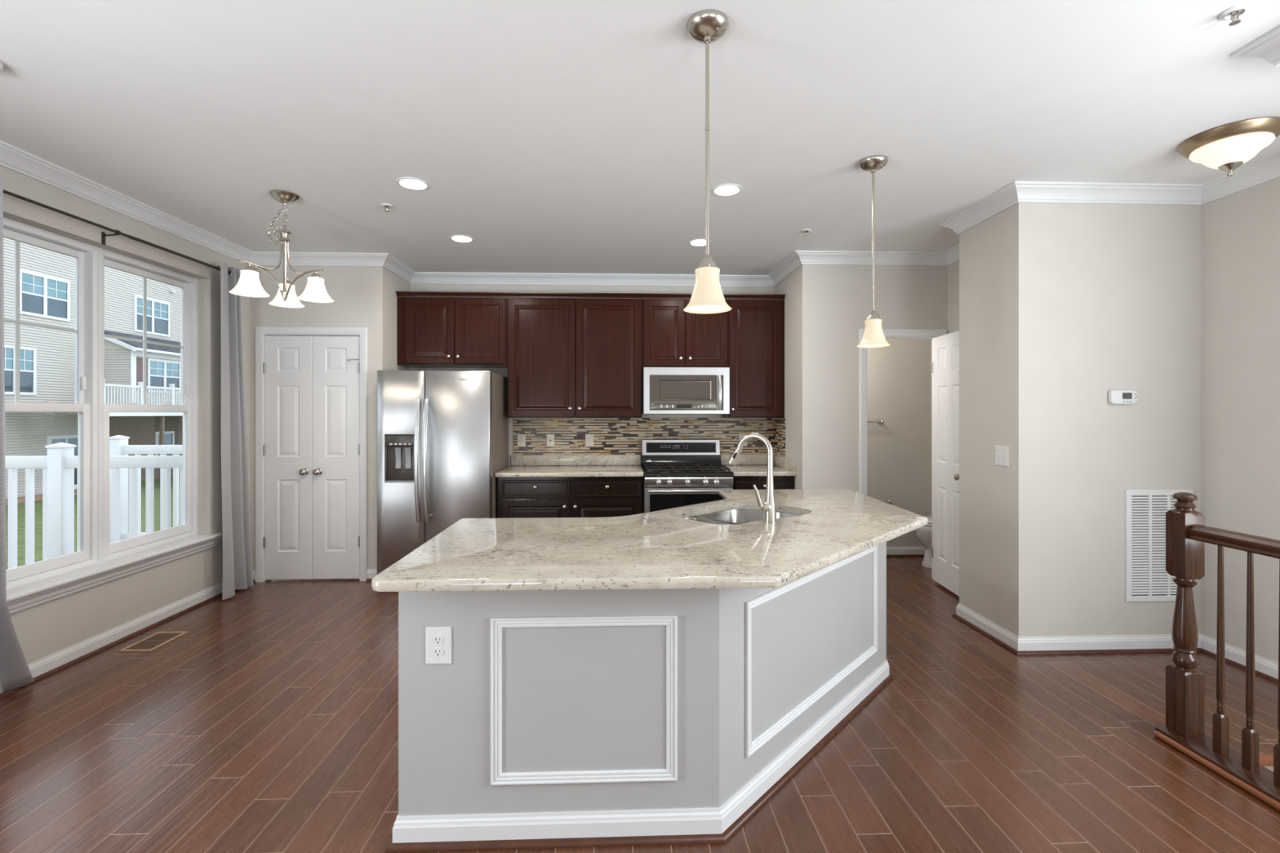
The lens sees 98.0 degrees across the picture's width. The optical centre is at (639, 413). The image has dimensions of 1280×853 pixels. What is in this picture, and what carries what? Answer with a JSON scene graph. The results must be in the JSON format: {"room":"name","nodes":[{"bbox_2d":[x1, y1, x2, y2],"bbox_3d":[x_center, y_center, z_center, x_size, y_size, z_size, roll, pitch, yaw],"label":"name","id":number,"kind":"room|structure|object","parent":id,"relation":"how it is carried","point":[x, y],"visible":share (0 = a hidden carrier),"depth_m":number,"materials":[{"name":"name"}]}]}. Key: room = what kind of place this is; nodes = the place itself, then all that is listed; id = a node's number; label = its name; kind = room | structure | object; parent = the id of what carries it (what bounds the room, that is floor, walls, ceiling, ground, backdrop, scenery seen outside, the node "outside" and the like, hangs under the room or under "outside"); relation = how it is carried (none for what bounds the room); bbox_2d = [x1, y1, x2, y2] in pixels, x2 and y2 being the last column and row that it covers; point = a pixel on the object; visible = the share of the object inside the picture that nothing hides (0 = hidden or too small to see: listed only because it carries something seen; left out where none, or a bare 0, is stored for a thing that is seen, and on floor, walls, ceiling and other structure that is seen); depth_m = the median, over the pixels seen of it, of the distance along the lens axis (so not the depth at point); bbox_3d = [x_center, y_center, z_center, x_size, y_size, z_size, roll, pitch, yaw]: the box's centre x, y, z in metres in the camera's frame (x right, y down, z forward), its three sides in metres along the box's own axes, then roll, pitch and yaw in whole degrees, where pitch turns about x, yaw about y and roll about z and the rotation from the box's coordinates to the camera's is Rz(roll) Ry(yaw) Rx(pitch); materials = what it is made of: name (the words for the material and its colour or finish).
{"room":"kitchen","nodes":[
{"label":"kitchen","id":0,"kind":"room"},
{"bbox_2d":[0,165,249,664],"bbox_3d":[-3.230,0.043,0.481,0.200,2.755,8.600,0,0,-2],"label":"wall","id":1,"kind":"structure","parent":0,"point":[42,630],"depth_m":3.67,"materials":[{"name":"paint"}]},
{"bbox_2d":[3,217,222,613],"bbox_3d":[-3.298,0.000,3.430,0.242,2.040,1.750,0,0,-2],"label":"window","id":2,"kind":"structure","parent":1,"relation":"in","point":[96,561],"depth_m":3.40,"materials":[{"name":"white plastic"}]},
{"bbox_2d":[3,189,231,274],"bbox_3d":[-3.176,-1.064,3.183,0.108,0.098,2.698,0,0,-2],"label":"curtain rod","id":3,"kind":"object","parent":1,"relation":"attached to","point":[116,232],"visible":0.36,"depth_m":3.35,"materials":[{"name":"brown metal"}]},
{"bbox_2d":[0,176,34,693],"bbox_3d":[-3.111,0.134,2.589,0.144,2.537,0.660,0,0,-5],"label":"curtain","id":4,"kind":"object","parent":3,"relation":"hanging from","point":[15,672],"visible":1,"depth_m":2.67,"materials":[{"name":"grey fabric"}]},
{"bbox_2d":[215,262,253,599],"bbox_3d":[-3.183,0.134,4.375,0.117,2.537,0.417,0,0,-7],"label":"curtain","id":5,"kind":"object","parent":3,"relation":"hanging from","point":[237,551],"visible":1,"depth_m":4.35,"materials":[{"name":"grey fabric"}]},
{"bbox_2d":[0,580,254,698],"bbox_3d":[-3.096,1.411,0.478,0.040,0.019,8.386,0,0,-2],"label":"trim","id":6,"kind":"structure","parent":1,"relation":"attached to","point":[51,672],"depth_m":3.35,"materials":[{"name":"wood"}]},
{"bbox_2d":[27,570,255,678],"bbox_3d":[-3.103,1.372,0.485,0.054,0.096,8.400,0,0,-2],"label":"baseboard","id":7,"kind":"structure","parent":1,"relation":"attached to","point":[43,665],"depth_m":3.44,"materials":[{"name":"white paint"}]},
{"bbox_2d":[249,265,387,570],"bbox_3d":[-2.738,0.043,4.752,1.100,2.755,0.100,0,0,-2],"label":"wall","id":8,"kind":"structure","parent":0,"point":[359,294],"depth_m":4.71,"materials":[{"name":"paint"}]},
{"bbox_2d":[255,326,367,582],"bbox_3d":[-2.772,0.347,4.716,0.920,2.145,0.148,0,0,-2],"label":"door","id":9,"kind":"structure","parent":8,"relation":"in","point":[311,383],"depth_m":4.70,"materials":[{"name":"white paint"}]},
{"bbox_2d":[366,568,377,578],"bbox_3d":[-2.243,1.372,4.773,0.138,0.096,0.134,0,0,-2],"label":"baseboard","id":10,"kind":"structure","parent":8,"relation":"attached to","point":[371,573],"depth_m":4.71,"materials":[{"name":"white paint"}]},
{"bbox_2d":[387,270,409,369],"bbox_3d":[-2.250,0.043,5.080,0.100,2.755,0.520,0,0,-2],"label":"wall","id":11,"kind":"structure","parent":0,"point":[395,283],"depth_m":4.96,"materials":[{"name":"paint"}]},
{"bbox_2d":[0,0,1279,275],"bbox_3d":[0.111,-1.385,0.915,6.910,0.100,9.220,0,0,-2],"label":"ceiling","id":12,"kind":"structure","parent":0,"point":[555,136],"depth_m":2.44,"materials":[{"name":"paint"}]},
{"bbox_2d":[0,61,3,72],"bbox_3d":[-2.484,-1.318,2.089,0.124,0.034,0.124,0,0,-2],"label":"smoke detector","id":13,"kind":"object","parent":12,"relation":"attached to","point":[1,63],"visible":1,"depth_m":2.12,"materials":[{"name":"white plastic"}]},
{"bbox_2d":[228,189,333,307],"bbox_3d":[-2.129,-1.008,3.409,0.492,0.653,0.528,0,0,-2],"label":"chandelier","id":14,"kind":"object","parent":12,"relation":"hanging from","point":[249,284],"visible":1,"depth_m":3.38,"materials":[{"name":"white glass"}]},
{"bbox_2d":[380,203,393,212],"bbox_3d":[-1.629,-1.315,3.579,0.076,0.039,0.076,0,0,-2],"label":"sprinkler head","id":15,"kind":"object","parent":12,"relation":"attached to","point":[386,206],"visible":1,"depth_m":3.57},
{"bbox_2d":[395,177,430,191],"bbox_3d":[-1.321,-1.332,3.237,0.186,0.006,0.186,0,0,-2],"label":"recessed light","id":16,"kind":"object","parent":12,"relation":"in","point":[409,183],"visible":1,"depth_m":3.23,"materials":[{"name":"white paint"}]},
{"bbox_2d":[448,235,474,243],"bbox_3d":[-1.364,-1.332,4.258,0.186,0.006,0.186,0,0,-2],"label":"recessed light","id":17,"kind":"object","parent":12,"relation":"in","point":[459,238],"visible":1,"depth_m":4.25,"materials":[{"name":"white plastic"}]},
{"bbox_2d":[688,239,711,246],"bbox_3d":[0.469,-1.332,4.352,0.186,0.006,0.186,0,0,-2],"label":"recessed light","id":18,"kind":"object","parent":12,"relation":"in","point":[695,242],"visible":0.83,"depth_m":4.35,"materials":[{"name":"white plastic"}]},
{"bbox_2d":[683,8,731,313],"bbox_3d":[0.231,-0.845,1.910,0.166,0.979,0.166,0,0,-2],"label":"pendant lamp","id":19,"kind":"object","parent":12,"relation":"hanging from","point":[706,27],"visible":1,"depth_m":1.89,"materials":[{"name":"beige glass"}]},
{"bbox_2d":[711,183,742,196],"bbox_3d":[0.520,-1.332,3.329,0.186,0.006,0.186,0,0,-2],"label":"recessed light","id":20,"kind":"object","parent":12,"relation":"in","point":[726,189],"visible":1,"depth_m":3.32,"materials":[{"name":"white plastic"}]},
{"bbox_2d":[800,228,811,236],"bbox_3d":[1.216,-1.315,4.069,0.076,0.039,0.076,0,0,-2],"label":"sprinkler head","id":21,"kind":"object","parent":12,"relation":"attached to","point":[806,231],"visible":1,"depth_m":4.06},
{"bbox_2d":[856,155,890,347],"bbox_3d":[1.237,-0.845,2.948,0.166,0.979,0.166,0,0,-2],"label":"pendant lamp","id":22,"kind":"object","parent":12,"relation":"hanging from","point":[873,336],"visible":1,"depth_m":2.92,"materials":[{"name":"beige glass"}]},
{"bbox_2d":[1177,116,1279,176],"bbox_3d":[2.848,-1.238,2.682,0.368,0.194,0.368,0,0,-2],"label":"flush ceiling light","id":23,"kind":"object","parent":12,"relation":"attached to","point":[1226,147],"visible":1,"depth_m":2.61,"materials":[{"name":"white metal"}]},
{"bbox_2d":[1218,3,1251,26],"bbox_3d":[1.978,-1.315,1.850,0.076,0.039,0.076,0,0,-2],"label":"sprinkler head","id":24,"kind":"object","parent":12,"relation":"attached to","point":[1234,12],"visible":1,"depth_m":1.84},
{"bbox_2d":[1231,26,1279,66],"bbox_3d":[2.859,-1.289,-0.652,1.115,0.092,5.485,0,0,-2],"label":"trim","id":25,"kind":"structure","parent":12,"relation":"attached to","point":[1267,47],"depth_m":1.99,"materials":[{"name":"white paint"}]},
{"bbox_2d":[0,556,1279,852],"bbox_3d":[0.101,1.445,0.914,6.890,0.050,9.220,0,0,-2],"label":"floor","id":26,"kind":"structure","parent":0,"point":[270,725],"depth_m":2.31,"materials":[{"name":"brown wood"}]},
{"bbox_2d":[117,631,188,652],"bbox_3d":[-3.015,1.417,3.457,0.190,0.006,0.292,0,0,-2],"label":"floor vent","id":27,"kind":"object","parent":26,"relation":"in","point":[149,643],"visible":1,"depth_m":3.44,"materials":[{"name":"brown wood"}]},
{"bbox_2d":[124,632,182,649],"bbox_3d":[-3.015,1.417,3.457,0.152,0.004,0.244,0,0,-2],"label":"grille","id":28,"kind":"object","parent":27,"relation":"attached to","point":[153,642],"depth_m":3.45,"materials":[{"name":"brown metal"}]},
{"bbox_2d":[377,369,508,574],"bbox_3d":[-1.706,0.534,4.901,0.922,1.772,0.859,0,0,-2],"label":"refrigerator","id":29,"kind":"object","parent":26,"relation":"on","point":[442,436],"visible":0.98,"depth_m":4.56,"materials":[{"name":"silver metal"}]},
{"bbox_2d":[497,476,643,518],"bbox_3d":[-0.608,0.982,5.069,1.252,0.876,0.662,0,0,-2],"label":"base cabinet","id":30,"kind":"object","parent":26,"relation":"on","point":[517,497],"visible":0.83,"depth_m":4.77,"materials":[{"name":"black wood"}]},
{"bbox_2d":[495,454,643,477],"bbox_3d":[-0.611,0.475,5.068,1.259,0.138,0.664,0,0,-2],"label":"countertop","id":31,"kind":"structure","parent":30,"relation":"on","point":[522,465],"depth_m":5.27,"materials":[{"name":"beige stone"}]},
{"bbox_2d":[384,515,893,852],"bbox_3d":[0.252,0.982,2.728,2.219,0.876,1.787,0,0,-2],"label":"kitchen island","id":32,"kind":"object","parent":26,"relation":"on","point":[616,717],"visible":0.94,"depth_m":1.85,"materials":[{"name":"paint"}]},
{"bbox_2d":[426,626,451,664],"bbox_3d":[-0.663,0.764,1.827,0.083,0.123,0.009,0,0,-2],"label":"outlet","id":33,"kind":"object","parent":32,"relation":"attached to","point":[438,639],"visible":1,"depth_m":1.82,"materials":[{"name":"white plastic"}]},
{"bbox_2d":[432,635,443,644],"bbox_3d":[-0.663,0.745,1.825,0.034,0.027,0.003,0,0,-2],"label":"receptacle","id":34,"kind":"object","parent":33,"relation":"attached to","point":[437,640],"depth_m":1.82,"materials":[{"name":"white plastic"}]},
{"bbox_2d":[432,648,443,656],"bbox_3d":[-0.663,0.784,1.825,0.034,0.027,0.003,0,0,-2],"label":"receptacle","id":35,"kind":"object","parent":33,"relation":"attached to","point":[436,651],"depth_m":1.82,"materials":[{"name":"white plastic"}]},
{"bbox_2d":[371,488,928,591],"bbox_3d":[0.285,0.525,2.693,2.299,0.038,1.962,0,0,-2],"label":"island countertop","id":36,"kind":"structure","parent":32,"relation":"on","point":[660,549],"depth_m":2.08,"materials":[{"name":"beige stone"}]},
{"bbox_2d":[684,508,799,524],"bbox_3d":[0.527,0.650,2.831,0.720,0.210,0.519,0,0,-43],"label":"sink","id":37,"kind":"object","parent":36,"relation":"in","point":[738,516],"visible":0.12,"depth_m":3.12,"materials":[{"name":"metal"}]},
{"bbox_2d":[727,432,776,523],"bbox_3d":[0.514,0.300,2.621,0.245,0.412,0.113,0,0,32],"label":"faucet","id":38,"kind":"object","parent":36,"relation":"on","point":[768,507],"visible":1,"depth_m":2.58,"materials":[{"name":"silver metal"}]},
{"bbox_2d":[641,439,733,513],"bbox_3d":[0.407,0.827,5.056,0.763,1.146,0.722,0,0,-2],"label":"range","id":39,"kind":"object","parent":26,"relation":"on","point":[677,473],"visible":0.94,"depth_m":4.78,"materials":[{"name":"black metal"}]},
{"bbox_2d":[641,455,733,477],"bbox_3d":[0.407,0.478,5.072,0.763,0.137,0.664,0,0,-2],"label":"cooktop","id":40,"kind":"object","parent":39,"relation":"in","point":[652,466],"depth_m":5.02,"materials":[{"name":"black metal"}]},
{"bbox_2d":[732,475,794,489],"bbox_3d":[1.067,0.982,5.131,0.540,0.876,0.662,0,0,-2],"label":"base cabinet","id":41,"kind":"object","parent":26,"relation":"on","point":[740,482],"visible":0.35,"depth_m":4.83,"materials":[{"name":"black wood"}]},
{"bbox_2d":[720,454,796,475],"bbox_3d":[1.067,0.475,5.130,0.545,0.138,0.664,0,0,-2],"label":"countertop","id":42,"kind":"structure","parent":41,"relation":"on","point":[746,464],"depth_m":5.18,"materials":[{"name":"beige stone"}]},
{"bbox_2d":[914,515,931,568],"bbox_3d":[2.931,1.032,5.172,0.752,0.775,0.464,0,0,-2],"label":"toilet","id":43,"kind":"object","parent":26,"relation":"on","point":[923,533],"visible":0.06,"depth_m":5.11,"materials":[{"name":"white ceramic"}]},
{"bbox_2d":[1152,730,1279,811],"bbox_3d":[2.335,1.406,0.578,0.027,0.026,3.742,0,0,-2],"label":"trim","id":44,"kind":"structure","parent":26,"relation":"on","point":[1273,803],"depth_m":2.17,"materials":[{"name":"brown wood"}]},
{"bbox_2d":[1155,492,1279,802],"bbox_3d":[2.429,0.882,0.589,0.162,1.075,3.758,0,0,-2],"label":"stair railing","id":45,"kind":"object","parent":26,"relation":"on","point":[1187,534],"visible":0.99,"depth_m":2.36,"materials":[{"name":"brown wood"}]},
{"bbox_2d":[1262,765,1273,771],"bbox_3d":[2.965,2.435,1.185,0.944,1.930,2.390,0,0,-2],"label":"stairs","id":46,"kind":"structure","parent":26,"relation":"attached to","point":[1269,767],"depth_m":2.32,"materials":[{"name":"beige carpet"}]},
{"bbox_2d":[409,283,931,546],"bbox_3d":[0.542,0.043,5.494,5.710,2.755,0.100,0,0,-2],"label":"wall","id":47,"kind":"structure","parent":0,"point":[899,374],"depth_m":5.52,"materials":[{"name":"paint"}]},
{"bbox_2d":[397,297,507,368],"bbox_3d":[-1.704,-0.743,5.177,0.984,0.615,0.366,0,0,-2],"label":"upper cabinet","id":48,"kind":"object","parent":47,"relation":"attached to","point":[433,332],"visible":0.98,"depth_m":5.03,"materials":[{"name":"brown wood"}]},
{"bbox_2d":[395,291,785,299],"bbox_3d":[-0.426,-1.071,5.068,3.528,0.042,0.028,0,0,-2],"label":"crown molding","id":49,"kind":"structure","parent":48,"relation":"on","point":[415,294],"depth_m":5.06,"materials":[{"name":"brown wood"}]},
{"bbox_2d":[507,297,642,417],"bbox_3d":[-0.598,-0.502,5.218,1.226,1.095,0.366,0,0,-2],"label":"upper cabinet","id":50,"kind":"object","parent":47,"relation":"attached to","point":[568,357],"visible":1,"depth_m":5.07,"materials":[{"name":"brown wood"}]},
{"bbox_2d":[513,417,785,457],"bbox_3d":[0.059,0.225,5.253,2.552,0.360,0.344,0,0,-2],"label":"backsplash","id":51,"kind":"structure","parent":47,"relation":"attached to","point":[611,436],"depth_m":5.41,"materials":[{"name":"tile"}]},
{"bbox_2d":[517,434,525,446],"bbox_3d":[-1.145,0.265,5.368,0.080,0.122,0.009,0,0,-2],"label":"outlet","id":52,"kind":"object","parent":51,"relation":"attached to","point":[521,437],"visible":1,"depth_m":5.37,"materials":[{"name":"beige plastic"}]},
{"bbox_2d":[546,434,554,446],"bbox_3d":[-0.866,0.265,5.379,0.078,0.122,0.007,0,0,-2],"label":"wall jack","id":53,"kind":"object","parent":51,"relation":"attached to","point":[549,437],"visible":1,"depth_m":5.38,"materials":[{"name":"beige plastic"}]},
{"bbox_2d":[585,434,593,446],"bbox_3d":[-0.489,0.265,5.392,0.082,0.122,0.009,0,0,-2],"label":"outlet","id":54,"kind":"object","parent":51,"relation":"attached to","point":[588,437],"visible":1,"depth_m":5.39,"materials":[{"name":"beige plastic"}]},
{"bbox_2d":[738,434,747,446],"bbox_3d":[1.012,0.265,5.448,0.082,0.122,0.009,0,0,-2],"label":"outlet","id":55,"kind":"object","parent":51,"relation":"attached to","point":[740,436],"visible":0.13,"depth_m":5.45,"materials":[{"name":"beige plastic"}]},
{"bbox_2d":[642,298,728,368],"bbox_3d":[0.412,-0.734,5.255,0.794,0.632,0.366,0,0,-2],"label":"upper cabinet","id":56,"kind":"object","parent":47,"relation":"attached to","point":[673,336],"visible":0.88,"depth_m":5.10,"materials":[{"name":"brown wood"}]},
{"bbox_2d":[642,367,729,413],"bbox_3d":[0.416,-0.203,5.197,0.782,0.426,0.463,0,0,-2],"label":"microwave","id":57,"kind":"object","parent":56,"relation":"attached to","point":[665,390],"visible":1,"depth_m":5.02,"materials":[{"name":"silver metal"}]},
{"bbox_2d":[721,299,784,417],"bbox_3d":[1.072,-0.502,5.280,0.524,1.095,0.366,0,0,-2],"label":"upper cabinet","id":58,"kind":"object","parent":47,"relation":"attached to","point":[756,327],"visible":0.98,"depth_m":5.13,"materials":[{"name":"brown wood"}]},
{"bbox_2d":[866,419,884,423],"bbox_3d":[2.082,0.087,5.460,0.629,0.043,0.081,0,0,-2],"label":"towel bar","id":59,"kind":"object","parent":47,"relation":"attached to","point":[879,421],"visible":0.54,"depth_m":5.44,"materials":[{"name":"silver metal"}]},
{"bbox_2d":[885,499,894,503],"bbox_3d":[2.414,0.875,5.476,0.170,0.040,0.074,0,0,-2],"label":"paper holder","id":60,"kind":"object","parent":47,"relation":"attached to","point":[890,501],"visible":0.55,"depth_m":5.45,"materials":[{"name":"silver metal"}]},
{"bbox_2d":[886,554,924,557],"bbox_3d":[2.363,1.411,5.488,1.870,0.019,0.018,0,0,-2],"label":"trim","id":61,"kind":"structure","parent":47,"relation":"attached to","point":[896,555],"depth_m":5.49,"materials":[{"name":"wood"}]},
{"bbox_2d":[886,546,924,555],"bbox_3d":[2.363,1.372,5.504,1.870,0.096,0.014,0,0,-2],"label":"baseboard","id":62,"kind":"structure","parent":47,"relation":"attached to","point":[901,549],"depth_m":5.51,"materials":[{"name":"white paint"}]},
{"bbox_2d":[774,264,813,488],"bbox_3d":[1.393,0.043,5.065,0.100,2.755,0.820,0,0,-2],"label":"wall","id":63,"kind":"structure","parent":0,"point":[797,287],"depth_m":4.72,"materials":[{"name":"paint"}]},
{"bbox_2d":[813,264,947,493],"bbox_3d":[2.441,0.043,4.744,1.970,2.755,0.100,0,0,-2],"label":"wall","id":64,"kind":"structure","parent":0,"point":[906,296],"depth_m":4.67,"materials":[{"name":"paint"}]},
{"bbox_2d":[859,328,959,596],"bbox_3d":[2.223,0.357,4.445,0.747,2.126,0.675,0,0,-2],"label":"door","id":65,"kind":"structure","parent":64,"relation":"in","point":[944,346],"depth_m":4.52,"materials":[{"name":"white paint"}]},
{"bbox_2d":[947,260,959,333],"bbox_3d":[2.663,0.043,4.292,0.100,2.755,0.820,0,0,-2],"label":"wall","id":66,"kind":"structure","parent":0,"point":[953,268],"depth_m":4.61,"materials":[{"name":"paint"}]},
{"bbox_2d":[959,202,1102,636],"bbox_3d":[2.484,0.043,3.587,0.510,2.755,0.575,0,0,-2],"label":"wall","id":67,"kind":"structure","parent":0,"point":[1030,273],"depth_m":3.31,"materials":[{"name":"paint"}]},
{"bbox_2d":[0,140,1279,286],"bbox_3d":[0.151,-1.290,0.916,6.590,0.090,9.020,0,0,-2],"label":"trim","id":68,"kind":"structure","parent":67,"relation":"attached to","point":[12,157],"depth_m":3.75,"materials":[{"name":"white paint"}]},
{"bbox_2d":[995,445,1008,466],"bbox_3d":[2.226,0.265,3.430,0.017,0.124,0.120,0,0,-2],"label":"light switch","id":69,"kind":"object","parent":67,"relation":"attached to","point":[1002,453],"visible":1,"depth_m":3.42,"materials":[{"name":"white plastic"}]},
{"bbox_2d":[951,613,1278,684],"bbox_3d":[2.768,1.411,3.518,1.138,0.019,2.346,0,0,-2],"label":"trim","id":70,"kind":"structure","parent":67,"relation":"attached to","point":[1015,651],"depth_m":3.28,"materials":[{"name":"wood"}]},
{"bbox_2d":[1102,204,1200,635],"bbox_3d":[3.112,0.043,3.373,0.730,2.755,0.100,0,0,-2],"label":"wall","id":71,"kind":"structure","parent":0,"point":[1151,254],"depth_m":3.32,"materials":[{"name":"paint"}]},
{"bbox_2d":[1108,390,1137,404],"bbox_3d":[2.865,-0.095,3.297,0.164,0.084,0.031,0,0,-2],"label":"thermostat","id":72,"kind":"object","parent":71,"relation":"attached to","point":[1115,397],"visible":1,"depth_m":3.28,"materials":[{"name":"white plastic"}]},
{"bbox_2d":[1124,489,1193,602],"bbox_3d":[3.097,0.790,3.317,0.415,0.667,0.010,0,0,-2],"label":"air vent","id":73,"kind":"object","parent":71,"relation":"in","point":[1147,579],"visible":0.65,"depth_m":3.31,"materials":[{"name":"white plastic"}]},
{"bbox_2d":[1200,177,1279,663],"bbox_3d":[3.547,0.993,-0.116,0.120,4.655,6.905,0,0,-2],"label":"wall","id":74,"kind":"structure","parent":0,"point":[1240,231],"depth_m":3.12,"materials":[{"name":"paint"}]},
{"bbox_2d":[955,603,1278,679],"bbox_3d":[2.742,1.372,3.394,1.017,0.096,2.429,0,0,-29],"label":"baseboard","id":75,"kind":"structure","parent":74,"relation":"attached to","point":[1264,665],"depth_m":3.30,"materials":[{"name":"white paint"}]},
{"bbox_2d":[1259,753,1273,765],"bbox_3d":[2.921,1.435,2.316,0.949,0.034,0.032,0,0,-2],"label":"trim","id":76,"kind":"structure","parent":74,"relation":"attached to","point":[1264,759],"depth_m":2.29,"materials":[{"name":"brown wood"}]},
{"label":"outside","id":77,"kind":"structure","parent":0,"visible":0},
{"bbox_3d":[-5.472,1.560,4.550,3.800,0.040,10.500,0,0,-2],"label":"deck","id":78,"kind":"object","parent":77,"visible":0},
{"bbox_2d":[4,442,182,568],"bbox_3d":[-5.460,0.896,4.751,3.840,1.288,0.132,0,0,-2],"label":"fence","id":79,"kind":"object","parent":78,"relation":"on","point":[58,467],"visible":0.38,"depth_m":4.75,"materials":[{"name":"white plastic"}]},
{"bbox_2d":[109,435,182,542],"bbox_3d":[-4.824,0.896,6.426,2.446,1.288,0.132,0,0,-2],"label":"deck railing","id":80,"kind":"object","parent":78,"relation":"on","point":[118,444],"visible":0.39,"depth_m":6.38,"materials":[{"name":"white plastic"}]},
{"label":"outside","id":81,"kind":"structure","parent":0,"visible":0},
{"bbox_2d":[5,475,179,569],"bbox_3d":[-32.512,3.220,21.310,56.600,0.100,95.000,0,0,-2],"label":"lawn","id":82,"kind":"structure","parent":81,"point":[37,504],"depth_m":16.31,"materials":[{"name":"green plant"}]},
{"bbox_2d":[3,237,77,498],"bbox_3d":[-26.808,-3.205,15.117,8.140,12.750,16.200,0,0,-2],"label":"townhouse","id":83,"kind":"structure","parent":82,"relation":"on","point":[46,277],"depth_m":21.35,"materials":[{"name":"beige plastic"}]},
{"bbox_2d":[44,412,53,414],"bbox_3d":[-23.041,-0.020,21.661,0.125,0.160,0.240,0,0,-2],"label":"lamp","id":84,"kind":"object","parent":83,"relation":"attached to","point":[45,413],"depth_m":21.61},
{"bbox_2d":[5,488,76,505],"bbox_3d":[-22.378,3.139,18.884,1.125,0.059,9.400,0,0,-2],"label":"mulch bed","id":85,"kind":"object","parent":82,"relation":"on","point":[37,497],"depth_m":20.29,"materials":[{"name":"brown soil"}]},
{"bbox_2d":[104,266,182,483],"bbox_3d":[-26.723,-3.205,34.133,9.720,12.750,21.800,0,0,-2],"label":"townhouse","id":86,"kind":"structure","parent":82,"relation":"on","point":[123,291],"depth_m":25.45,"materials":[{"name":"beige plastic"}]},
{"bbox_2d":[136,356,142,390],"bbox_3d":[-21.884,-1.710,24.426,0.037,1.460,0.520,0,0,-2],"label":"shutter","id":87,"kind":"object","parent":86,"relation":"hanging from","point":[139,359],"depth_m":24.28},
{"bbox_2d":[104,379,182,488],"bbox_3d":[-21.645,0.955,25.105,2.880,4.430,10.220,0,0,-2],"label":"balcony","id":88,"kind":"object","parent":82,"relation":"on","point":[171,388],"visible":0.32,"depth_m":22.88,"materials":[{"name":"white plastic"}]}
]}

